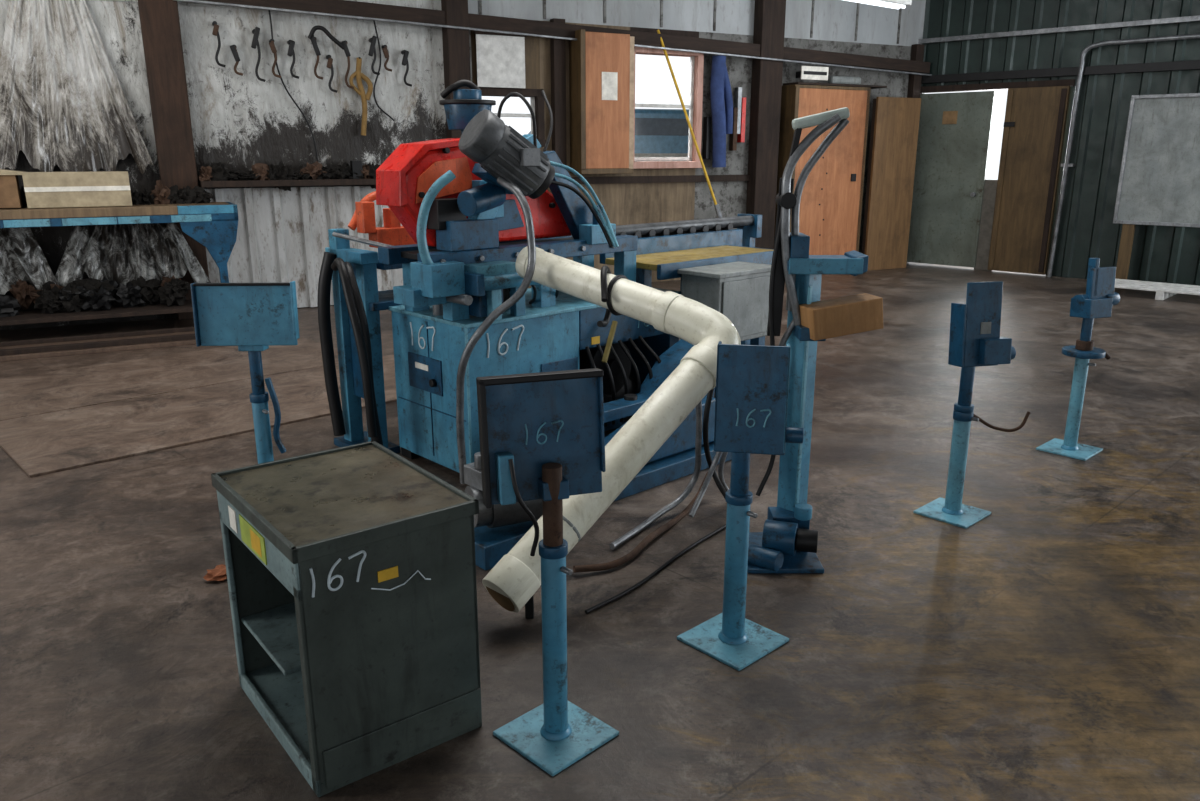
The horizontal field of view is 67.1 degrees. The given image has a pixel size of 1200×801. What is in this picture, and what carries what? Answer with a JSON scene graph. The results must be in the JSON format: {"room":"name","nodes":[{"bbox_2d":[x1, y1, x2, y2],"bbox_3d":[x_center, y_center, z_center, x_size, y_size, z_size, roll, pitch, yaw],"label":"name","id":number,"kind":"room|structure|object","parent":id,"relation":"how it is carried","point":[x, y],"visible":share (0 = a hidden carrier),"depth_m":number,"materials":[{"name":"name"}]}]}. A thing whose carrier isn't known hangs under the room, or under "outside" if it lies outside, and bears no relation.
{"room":"workshop","nodes":[
{"label":"workshop","id":0,"kind":"room"},
{"bbox_2d":[0,0,471,189],"bbox_3d":[-5.632,-2.691,7.807,9.500,1.730,0.153,-8,17,-26],"label":"lining","id":1,"kind":"object","parent":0,"point":[239,122],"visible":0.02,"depth_m":8.95,"materials":[{"name":"white paint"}]},
{"bbox_2d":[0,0,153,173],"bbox_3d":[-4.787,-2.754,8.047,1.330,1.756,0.108,-8,17,-26],"label":"drape","id":2,"kind":"object","parent":1,"relation":"hanging from","point":[64,104],"visible":0.96,"depth_m":8.03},
{"bbox_2d":[212,21,225,66],"label":"wall hooks","id":3,"kind":"object","parent":1,"relation":"attached to","point":[215,32],"depth_m":8.52,"materials":[{"name":"metal"}]},
{"bbox_2d":[230,45,242,75],"label":"wall hooks","id":4,"kind":"object","parent":1,"relation":"attached to","point":[233,47],"depth_m":8.62,"materials":[{"name":"metal"}]},
{"bbox_2d":[251,27,265,81],"label":"wall hooks","id":5,"kind":"object","parent":1,"relation":"attached to","point":[255,42],"depth_m":8.68,"materials":[{"name":"metal"}]},
{"bbox_2d":[197,161,379,190],"bbox_3d":[-2.741,-2.308,9.215,2.510,0.334,0.280,-8,17,-26],"label":"wall ledge","id":6,"kind":"object","parent":1,"relation":"attached to","point":[283,177],"visible":0.76,"depth_m":8.96,"materials":[{"name":"wood"}]},
{"bbox_2d":[287,40,298,78],"label":"wall hooks","id":7,"kind":"object","parent":1,"relation":"attached to","point":[291,43],"depth_m":8.83,"materials":[{"name":"metal"}]},
{"bbox_2d":[268,10,318,161],"label":"cable","id":8,"kind":"object","parent":1,"relation":"attached to","point":[271,42],"depth_m":8.81,"materials":[{"name":"metal"}]},
{"bbox_2d":[308,25,353,88],"label":"wall hooks","id":9,"kind":"object","parent":1,"relation":"attached to","point":[313,39],"depth_m":8.94,"materials":[{"name":"metal"}]},
{"bbox_2d":[326,55,336,92],"label":"wall hooks","id":10,"kind":"object","parent":1,"relation":"attached to","point":[329,64],"depth_m":9.03,"materials":[{"name":"metal"}]},
{"bbox_2d":[349,57,372,135],"bbox_3d":[-2.441,-3.107,9.263,0.235,0.762,0.097,-8,17,-26],"label":"strap","id":11,"kind":"object","parent":1,"relation":"hanging from","point":[360,90],"visible":1,"depth_m":9.22,"materials":[{"name":"fabric"}]},
{"bbox_2d":[368,20,393,120],"label":"wall hooks","id":12,"kind":"object","parent":1,"relation":"attached to","point":[372,40],"depth_m":9.22,"materials":[{"name":"metal"}]},
{"bbox_2d":[401,50,411,86],"label":"wall hooks","id":13,"kind":"object","parent":1,"relation":"attached to","point":[405,58],"depth_m":9.35,"materials":[{"name":"metal"}]},
{"bbox_2d":[471,20,544,138],"bbox_3d":[-1.037,-3.504,10.017,0.820,1.340,0.210,-8,17,-26],"label":"window","id":14,"kind":"structure","parent":0,"point":[532,44],"depth_m":10.08,"materials":[{"name":"brown wood"}]},
{"bbox_2d":[479,87,542,96],"bbox_3d":[-1.056,-3.410,10.015,0.880,0.080,0.180,-8,17,-26],"label":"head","id":15,"kind":"object","parent":14,"relation":"attached to","point":[486,91],"visible":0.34,"depth_m":9.94},
{"bbox_2d":[539,21,629,274],"bbox_3d":[-0.194,-2.839,10.689,1.150,2.980,0.150,-8,17,-26],"label":"wall","id":16,"kind":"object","parent":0,"point":[614,198],"visible":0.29,"depth_m":10.68,"materials":[{"name":"brown wood"}]},
{"bbox_2d":[569,29,634,173],"bbox_3d":[0.022,-3.398,10.385,0.680,1.540,0.305,-8,17,-26],"label":"wooden cabinet","id":17,"kind":"object","parent":16,"relation":"attached to","point":[601,65],"visible":0.88,"depth_m":10.25,"materials":[{"name":"orange wood"}]},
{"bbox_2d":[0,262,1199,800],"bbox_3d":[0.000,-0.322,7.173,32.000,0.001,26.000,0,15,0],"label":"floor","id":18,"kind":"structure","parent":0,"point":[1046,647],"depth_m":3.25,"materials":[{"name":"brown concrete"}]},
{"bbox_2d":[0,327,195,360],"bbox_3d":[-4.702,-0.442,7.468,3.300,0.075,0.650,-8,17,-26],"label":"plywood sheet","id":19,"kind":"object","parent":18,"relation":"on","point":[145,339],"visible":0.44,"depth_m":7.57,"materials":[{"name":"brown wood"}]},
{"bbox_2d":[0,180,238,325],"bbox_3d":[-5.851,-1.091,7.445,5.400,1.338,0.645,-8,17,-26],"label":"workbench","id":20,"kind":"object","parent":18,"relation":"on","point":[214,225],"visible":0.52,"depth_m":8.11,"materials":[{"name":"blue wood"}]},
{"bbox_2d":[0,169,132,207],"bbox_3d":[-4.705,-1.851,7.875,1.099,0.324,0.265,-8,17,-26],"label":"cardboard box","id":21,"kind":"object","parent":20,"relation":"on","point":[89,188],"visible":1,"depth_m":7.79,"materials":[{"name":"cardboard"}]},
{"bbox_2d":[0,275,190,316],"bbox_3d":[-5.208,-0.873,7.982,2.977,0.372,0.462,-8,17,-26],"label":"pile","id":22,"kind":"object","parent":20,"relation":"on","point":[92,294],"visible":0.97,"depth_m":8.15,"materials":[{"name":"metal"}]},
{"bbox_2d":[0,300,192,325],"bbox_3d":[-5.961,-0.613,7.550,5.180,0.040,0.530,-8,17,-26],"label":"shelf","id":23,"kind":"object","parent":20,"relation":"attached to","point":[31,316],"depth_m":8.09,"materials":[{"name":"brown wood"}]},
{"bbox_2d":[0,223,210,316],"bbox_3d":[-5.228,-1.094,8.058,3.250,0.943,0.152,-8,17,-26],"label":"plastic sheeting","id":24,"kind":"object","parent":20,"relation":"on","point":[123,253],"visible":0.78,"depth_m":8.34,"materials":[{"name":"plastic"}]},
{"bbox_2d":[138,0,208,319],"bbox_3d":[-4.020,-2.873,8.430,0.320,4.250,0.180,-8,17,-26],"label":"post","id":25,"kind":"object","parent":18,"relation":"on","point":[159,19],"visible":0.56,"depth_m":8.38,"materials":[{"name":"brown wood"}]},
{"bbox_2d":[0,185,369,330],"bbox_3d":[-5.632,-1.255,8.204,9.500,1.250,0.153,-8,17,-26],"label":"base","id":26,"kind":"object","parent":18,"relation":"on","point":[52,241],"visible":0.02,"depth_m":8.41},
{"bbox_2d":[204,186,402,307],"bbox_3d":[-2.717,-1.623,9.537,2.750,1.230,0.035,-8,17,-26],"label":"wall","id":27,"kind":"structure","parent":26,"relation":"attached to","point":[283,237],"depth_m":9.29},
{"bbox_2d":[0,336,396,477],"bbox_3d":[-2.781,-0.089,6.307,3.200,0.014,2.450,-14,21,-41],"label":"sheet","id":28,"kind":"object","parent":18,"relation":"on","point":[60,420],"visible":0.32,"depth_m":5.91,"materials":[{"name":"brown wood"}]},
{"bbox_2d":[203,564,226,580],"bbox_3d":[-1.458,0.669,3.526,0.146,0.045,0.130,-1,15,-5],"label":"rag","id":29,"kind":"object","parent":18,"relation":"on","point":[218,573],"visible":0.55,"depth_m":3.49,"materials":[{"name":"orange fabric"}]},
{"bbox_2d":[190,281,298,463],"bbox_3d":[-1.406,0.064,3.706,0.336,1.103,0.302,-14,21,-41],"label":"support stand","id":30,"kind":"object","parent":18,"relation":"on","point":[251,317],"visible":0.88,"depth_m":3.60,"materials":[{"name":"blue paint"}]},
{"bbox_2d":[211,441,481,796],"bbox_3d":[-0.726,0.576,2.614,0.505,0.698,0.660,-12,19,-36],"label":"base cabinet","id":31,"kind":"object","parent":18,"relation":"on","point":[351,570],"visible":1,"depth_m":2.41,"materials":[{"name":"metal"}]},
{"bbox_2d":[241,602,300,674],"bbox_3d":[-0.796,0.668,2.737,0.450,0.015,0.375,-12,19,-36],"label":"shelf","id":32,"kind":"object","parent":31,"relation":"attached to","point":[274,624],"depth_m":2.67,"materials":[{"name":"grey metal"}]},
{"bbox_2d":[441,0,470,137],"bbox_3d":[-1.516,-3.219,9.680,0.240,4.250,0.180,-8,17,-26],"label":"post","id":33,"kind":"object","parent":18,"relation":"on","point":[456,48],"visible":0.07,"depth_m":9.47,"materials":[{"name":"brown wood"}]},
{"bbox_2d":[202,0,930,73],"bbox_3d":[0.308,-4.166,10.388,9.505,0.140,0.121,-6,16,-27],"label":"girt","id":34,"kind":"object","parent":33,"relation":"attached to","point":[342,7],"visible":0.66,"depth_m":9.94,"materials":[{"name":"brown wood"}]},
{"bbox_2d":[474,31,526,87],"bbox_3d":[-1.069,-3.678,9.785,0.600,0.560,0.025,-8,17,-26],"label":"paper sheet","id":35,"kind":"object","parent":34,"relation":"attached to","point":[500,57],"visible":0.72,"depth_m":9.78,"materials":[{"name":"paper"}]},
{"bbox_2d":[174,0,931,75],"bbox_3d":[0.354,-4.056,10.326,9.500,0.342,0.022,-8,17,-26],"label":"conduit","id":36,"kind":"object","parent":34,"relation":"attached to","point":[194,1],"visible":0.91,"depth_m":9.56,"materials":[{"name":"grey metal"}]},
{"bbox_2d":[710,55,732,166],"bbox_3d":[1.498,-3.574,11.138,0.298,1.365,0.212,1,15,4],"label":"jacket","id":37,"kind":"object","parent":34,"relation":"hanging from","point":[720,87],"visible":0.96,"depth_m":11.09,"materials":[{"name":"blue fabric"}]},
{"bbox_2d":[318,80,773,569],"bbox_3d":[0.208,-0.742,5.057,3.450,1.936,2.042,-14,21,-41],"label":"machine","id":38,"kind":"object","parent":18,"relation":"on","point":[466,207],"visible":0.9,"depth_m":4.60,"materials":[{"name":"blue paint"}]},
{"bbox_2d":[369,290,400,310],"bbox_3d":[-1.076,-0.568,4.986,0.600,0.040,0.370,-14,21,-41],"label":"shelf","id":39,"kind":"object","parent":38,"relation":"attached to","point":[385,299],"depth_m":4.72,"materials":[{"name":"blue metal"}]},
{"bbox_2d":[408,352,442,395],"bbox_3d":[-0.886,-0.136,4.586,0.008,0.180,0.300,-14,21,-41],"label":"switch","id":40,"kind":"object","parent":38,"relation":"attached to","point":[425,369],"depth_m":4.58,"materials":[{"name":"blue paint"}]},
{"bbox_2d":[476,368,618,775],"bbox_3d":[-0.127,0.442,2.450,0.284,1.044,0.329,15,21,43],"label":"support stand","id":41,"kind":"object","parent":18,"relation":"on","point":[541,434],"visible":1,"depth_m":2.40,"materials":[{"name":"blue paint"}]},
{"bbox_2d":[550,18,567,258],"bbox_3d":[-0.469,-2.773,10.413,0.140,3.000,0.100,-8,17,-26],"label":"stud","id":42,"kind":"object","parent":18,"relation":"on","point":[557,46],"visible":0.5,"depth_m":10.18,"materials":[{"name":"brown wood"}]},
{"bbox_2d":[528,109,688,161],"bbox_3d":[0.974,-4.313,17.248,5.583,2.349,2.000,-8,17,-26],"label":"van","id":43,"kind":"object","parent":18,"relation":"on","point":[658,132],"visible":0.02,"depth_m":16.12,"materials":[{"name":"paint"}]},
{"bbox_2d":[482,246,740,618],"bbox_3d":[0.084,0.029,3.708,0.980,1.166,1.645,0,15,0],"label":"duct","id":44,"kind":"object","parent":18,"relation":"on","point":[513,582],"visible":0.9,"depth_m":3.51,"materials":[{"name":"white plastic"}]},
{"bbox_2d":[573,388,729,613],"bbox_3d":[0.236,0.277,3.710,0.306,0.714,1.278,11,19,35],"label":"hose","id":45,"kind":"object","parent":18,"relation":"on","point":[691,509],"visible":0.76,"depth_m":3.98,"materials":[{"name":"rubber"}]},
{"bbox_2d":[657,30,722,217],"bbox_3d":[1.173,-2.829,10.731,1.089,2.970,0.179,8,18,28],"label":"strap","id":46,"kind":"object","parent":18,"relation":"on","point":[716,206],"visible":0.48,"depth_m":10.63,"materials":[{"name":"yellow fabric"}]},
{"bbox_2d":[677,341,803,670],"bbox_3d":[0.462,0.321,2.918,0.270,1.028,0.305,-14,21,-41],"label":"support stand","id":47,"kind":"object","parent":18,"relation":"on","point":[752,381],"visible":1,"depth_m":2.82,"materials":[{"name":"blue paint"}]},
{"bbox_2d":[746,0,785,248],"bbox_3d":[2.102,-3.718,11.487,0.350,4.250,0.180,-8,17,-26],"label":"post","id":48,"kind":"object","parent":18,"relation":"on","point":[769,15],"visible":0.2,"depth_m":11.44,"materials":[{"name":"brown wood"}]},
{"bbox_2d":[747,107,883,572],"bbox_3d":[0.831,-0.211,3.485,0.510,1.752,0.410,0,15,0],"label":"stand","id":49,"kind":"object","parent":18,"relation":"on","point":[786,543],"visible":0.94,"depth_m":3.50,"materials":[{"name":"blue paint"}]},
{"bbox_2d":[787,255,849,270],"bbox_3d":[0.850,-0.532,3.505,0.280,0.040,0.200,0,15,0],"label":"shelf","id":50,"kind":"object","parent":49,"relation":"attached to","point":[794,262],"depth_m":3.40,"materials":[{"name":"blue metal"}]},
{"bbox_2d":[774,84,870,254],"bbox_3d":[2.951,-2.919,12.071,1.260,2.400,0.300,-8,17,-26],"label":"door","id":51,"kind":"structure","parent":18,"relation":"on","point":[830,211],"depth_m":11.94,"materials":[{"name":"wood"}]},
{"bbox_2d":[783,66,886,88],"bbox_3d":[3.095,-4.204,11.790,1.500,0.215,0.345,-8,17,-26],"label":"sign","id":52,"kind":"object","parent":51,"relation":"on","point":[807,72],"visible":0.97,"depth_m":11.55,"materials":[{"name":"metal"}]},
{"bbox_2d":[783,82,886,88],"bbox_3d":[3.084,-4.117,11.835,1.500,0.025,0.300,-8,17,-26],"label":"shelf","id":53,"kind":"object","parent":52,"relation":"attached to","point":[848,84],"depth_m":11.72,"materials":[{"name":"brown wood"}]},
{"bbox_2d":[861,97,920,270],"bbox_3d":[3.966,-2.945,12.387,0.770,2.280,0.120,-8,17,-26],"label":"door","id":54,"kind":"structure","parent":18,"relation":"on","point":[895,120],"depth_m":12.31,"materials":[{"name":"brown wood"}]},
{"bbox_2d":[907,44,924,97],"bbox_3d":[4.370,-3.440,12.829,0.140,3.000,0.100,-8,17,-26],"label":"stud","id":55,"kind":"object","parent":18,"relation":"on","point":[917,50],"visible":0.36,"depth_m":12.50,"materials":[{"name":"brown wood"}]},
{"bbox_2d":[913,281,1029,528],"bbox_3d":[1.683,-0.002,4.020,0.391,1.063,0.312,-14,21,-41],"label":"support stand","id":56,"kind":"object","parent":18,"relation":"on","point":[975,340],"visible":1,"depth_m":3.91,"materials":[{"name":"blue paint"}]},
{"bbox_2d":[974,179,997,270],"bbox_3d":[5.312,-2.396,12.392,0.240,1.220,0.040,14,21,42],"label":"board","id":57,"kind":"object","parent":18,"relation":"on","point":[990,186],"visible":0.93,"depth_m":12.39,"materials":[{"name":"brown wood"}]},
{"bbox_2d":[1036,258,1119,460],"bbox_3d":[2.600,-0.237,4.873,0.260,1.063,0.260,-14,21,-41],"label":"support stand","id":58,"kind":"object","parent":18,"relation":"on","point":[1099,299],"visible":1,"depth_m":4.82,"materials":[{"name":"blue paint"}]},
{"bbox_2d":[1113,93,1199,279],"bbox_3d":[6.696,-2.379,10.452,1.290,2.220,0.090,14,21,42],"label":"whiteboard","id":59,"kind":"object","parent":18,"relation":"on","point":[1159,183],"visible":0.88,"depth_m":10.50,"materials":[{"name":"grey metal"}]},
{"bbox_2d":[1114,279,1199,299],"bbox_3d":[6.447,-1.230,10.244,1.450,0.115,0.660,14,21,42],"label":"pallet","id":60,"kind":"object","parent":18,"relation":"on","point":[1163,291],"visible":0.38,"depth_m":10.21,"materials":[{"name":"paint"}]},
{"bbox_2d":[629,168,694,281],"bbox_3d":[0.739,-2.206,11.365,0.950,1.400,0.150,-8,17,-26],"label":"wall","id":61,"kind":"structure","parent":0,"point":[672,201],"depth_m":11.21,"materials":[{"name":"brown wood"}]},
{"bbox_2d":[630,27,703,161],"bbox_3d":[0.752,-3.630,10.944,1.030,1.590,0.210,-8,17,-26],"label":"window","id":62,"kind":"structure","parent":61,"relation":"in","point":[650,30],"depth_m":11.04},
{"bbox_2d":[634,47,703,56],"bbox_3d":[0.759,-4.162,10.783,1.030,0.080,0.180,-8,17,-26],"label":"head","id":63,"kind":"object","parent":62,"relation":"attached to","point":[638,50],"visible":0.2,"depth_m":10.72},
{"bbox_2d":[633,161,701,168],"bbox_3d":[0.768,-2.894,11.115,1.030,0.080,0.220,-8,17,-26],"label":"sill","id":64,"kind":"structure","parent":61,"relation":"on","point":[645,164],"depth_m":11.04,"materials":[{"name":"brown wood"}]},
{"bbox_2d":[468,0,925,45],"bbox_3d":[-2.658,-4.547,8.893,16.200,1.270,0.155,-8,17,-26],"label":"wall","id":65,"kind":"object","parent":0,"point":[834,20],"visible":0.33,"depth_m":11.04,"materials":[{"name":"grey metal"}]},
{"bbox_2d":[112,0,440,11],"bbox_3d":[-5.726,-4.060,7.279,9.200,1.350,0.026,-8,17,-26],"label":"lining","id":66,"kind":"object","parent":65,"relation":"attached to","point":[425,4],"visible":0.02,"depth_m":9.21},
{"bbox_2d":[479,0,481,14],"bbox_3d":[-1.275,-4.699,9.499,0.030,1.200,0.012,-8,17,-27],"label":"rib","id":67,"kind":"object","parent":65,"relation":"attached to","point":[480,1],"visible":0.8,"depth_m":9.64,"materials":[{"name":"grey metal"}]},
{"bbox_2d":[543,0,545,18],"bbox_3d":[-0.609,-4.791,9.832,0.030,1.200,0.012,-8,17,-26],"label":"rib","id":68,"kind":"object","parent":65,"relation":"attached to","point":[544,1],"visible":1,"depth_m":9.96,"materials":[{"name":"grey metal"}]},
{"bbox_2d":[604,0,605,22],"bbox_3d":[0.057,-4.883,10.164,0.030,1.200,0.012,-8,17,-26],"label":"rib","id":69,"kind":"object","parent":65,"relation":"attached to","point":[604,0],"visible":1,"depth_m":10.29,"materials":[{"name":"grey metal"}]},
{"bbox_2d":[660,0,662,26],"bbox_3d":[0.723,-4.975,10.497,0.030,1.200,0.012,-8,17,-26],"label":"rib","id":70,"kind":"object","parent":65,"relation":"attached to","point":[661,1],"visible":1,"depth_m":10.61,"materials":[{"name":"grey metal"}]},
{"bbox_2d":[713,0,716,30],"bbox_3d":[1.389,-5.066,10.829,0.030,1.200,0.012,-8,17,-27],"label":"rib","id":71,"kind":"object","parent":65,"relation":"attached to","point":[715,1],"visible":1,"depth_m":10.94,"materials":[{"name":"grey metal"}]},
{"bbox_2d":[810,0,814,37],"bbox_3d":[2.720,-5.250,11.494,0.030,1.200,0.012,-8,17,-26],"label":"rib","id":72,"kind":"object","parent":65,"relation":"attached to","point":[813,1],"visible":1,"depth_m":11.59,"materials":[{"name":"grey metal"}]},
{"bbox_2d":[855,3,858,40],"bbox_3d":[3.386,-5.342,11.827,0.030,1.200,0.012,-8,17,-26],"label":"rib","id":73,"kind":"object","parent":65,"relation":"attached to","point":[857,12],"visible":1,"depth_m":11.92,"materials":[{"name":"grey metal"}]},
{"bbox_2d":[897,8,901,43],"bbox_3d":[4.052,-5.434,12.159,0.030,1.200,0.012,-8,17,-26],"label":"rib","id":74,"kind":"object","parent":65,"relation":"attached to","point":[900,9],"visible":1,"depth_m":12.25,"materials":[{"name":"grey metal"}]},
{"bbox_2d":[694,32,923,262],"bbox_3d":[2.847,-3.258,12.207,3.800,2.980,0.150,-8,17,-26],"label":"wall","id":75,"kind":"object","parent":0,"point":[731,196],"visible":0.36,"depth_m":11.63,"materials":[{"name":"grey concrete"}]},
{"bbox_2d":[571,175,749,183],"bbox_3d":[0.238,-2.647,10.857,3.780,0.080,0.050,-8,17,-26],"label":"rail","id":76,"kind":"object","parent":75,"relation":"attached to","point":[684,178],"visible":0.64,"depth_m":11.08,"materials":[{"name":"brown wood"}]},
{"bbox_2d":[703,87,745,158],"bbox_3d":[1.560,-3.470,11.322,0.580,0.860,0.080,-8,17,-26],"label":"hanging tools","id":77,"kind":"object","parent":75,"relation":"hanging from","point":[739,109],"visible":0.94,"depth_m":11.33,"materials":[{"name":"metal"}]},
{"bbox_3d":[4.467,-3.175,12.995,0.050,2.400,0.100,14,21,42],"label":"frame","id":78,"kind":"object","parent":75,"relation":"attached to","visible":0},
{"bbox_2d":[907,91,994,267],"bbox_3d":[4.855,-3.070,12.634,1.030,2.330,0.051,14,21,42],"label":"leaf","id":79,"kind":"object","parent":78,"relation":"attached to","point":[952,159],"visible":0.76,"depth_m":12.59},
{"bbox_2d":[942,111,957,123],"bbox_3d":[4.802,-3.882,12.419,0.200,0.170,0.010,14,21,42],"label":"sign","id":80,"kind":"object","parent":79,"relation":"attached to","point":[949,117],"visible":1,"depth_m":12.41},
{"bbox_2d":[921,0,929,93],"bbox_3d":[4.409,-4.087,12.822,0.260,4.250,0.030,14,21,42],"label":"siding","id":81,"kind":"object","parent":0,"point":[927,7],"visible":0.02,"depth_m":12.45,"materials":[{"name":"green metal"}]},
{"bbox_2d":[920,79,1074,92],"bbox_3d":[5.230,-4.178,12.044,2.050,0.080,0.150,14,21,42],"label":"beam","id":82,"kind":"structure","parent":0,"point":[1067,82],"depth_m":11.96,"materials":[{"name":"brown wood"}]},
{"bbox_2d":[988,86,1070,274],"bbox_3d":[5.611,-2.869,11.888,0.750,2.360,0.051,14,21,42],"label":"leaf","id":83,"kind":"object","parent":82,"relation":"attached to","point":[1035,110],"visible":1,"depth_m":11.85,"materials":[{"name":"brown wood"}]},
{"bbox_2d":[988,91,1014,267],"bbox_3d":[5.368,-2.915,12.054,0.140,2.300,0.035,14,21,42],"label":"batten","id":84,"kind":"object","parent":83,"relation":"attached to","point":[1010,93],"depth_m":12.04,"materials":[{"name":"brown wood"}]},
{"bbox_2d":[1038,88,1066,272],"bbox_3d":[5.819,-2.802,11.644,0.060,2.300,0.030,14,21,42],"label":"batten","id":85,"kind":"object","parent":83,"relation":"attached to","point":[1063,90],"visible":1,"depth_m":11.62,"materials":[{"name":"brown wood"}]},
{"bbox_2d":[923,0,1081,85],"bbox_3d":[5.206,-5.051,11.770,1.940,1.830,0.030,14,21,42],"label":"siding","id":86,"kind":"object","parent":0,"point":[947,18],"visible":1,"depth_m":11.83,"materials":[{"name":"green metal"}]},
{"bbox_2d":[1046,0,1199,285],"bbox_3d":[7.722,-3.248,9.788,5.000,4.250,0.031,14,21,42],"label":"siding","id":87,"kind":"object","parent":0,"point":[1087,229],"visible":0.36,"depth_m":11.13,"materials":[{"name":"green metal"}]},
{"bbox_2d":[918,15,1199,43],"bbox_3d":[6.923,-4.322,10.200,7.100,0.060,0.063,14,21,42],"label":"rail","id":88,"kind":"object","parent":87,"relation":"attached to","point":[1196,18],"visible":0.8,"depth_m":11.21,"materials":[{"name":"grey metal"}]},
{"bbox_2d":[921,60,1199,83],"bbox_3d":[6.943,-3.846,10.354,7.100,0.100,0.080,14,21,42],"label":"girt","id":89,"kind":"object","parent":87,"relation":"attached to","point":[1191,64],"visible":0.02,"depth_m":11.33,"materials":[{"name":"metal"}]},
{"bbox_3d":[0.000,-4.200,5.064,30.000,0.100,26.000,0,15,0],"label":"ceiling","id":90,"kind":"structure","parent":0,"visible":0},
{"bbox_2d":[844,0,911,8],"bbox_3d":[2.212,-4.146,7.683,1.530,1.399,0.140,-12,20,-37],"label":"fluorescent light fixture","id":91,"kind":"object","parent":90,"relation":"hanging from","point":[895,4],"visible":1,"depth_m":8.11,"materials":[{"name":"white paint"}]},
{"bbox_3d":[-1.060,-2.112,10.424,0.800,1.720,0.150,-8,17,-26],"label":"wall","id":92,"kind":"structure","parent":0,"visible":0},
{"bbox_2d":[537,139,545,146],"bbox_3d":[-1.047,-2.885,10.142,0.880,0.080,0.220,-8,17,-26],"label":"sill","id":93,"kind":"structure","parent":92,"relation":"attached to","point":[542,142],"depth_m":10.22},
{"bbox_3d":[7.780,-3.265,9.847,5.000,4.250,0.100,14,21,42],"label":"backing","id":94,"kind":"object","parent":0,"visible":0},
{"bbox_2d":[1047,33,1199,276],"bbox_3d":[7.689,-2.570,9.901,4.950,2.883,0.118,14,21,42],"label":"conduit pipe","id":95,"kind":"object","parent":94,"relation":"attached to","point":[1066,165],"visible":1,"depth_m":11.27,"materials":[{"name":"grey metal"}]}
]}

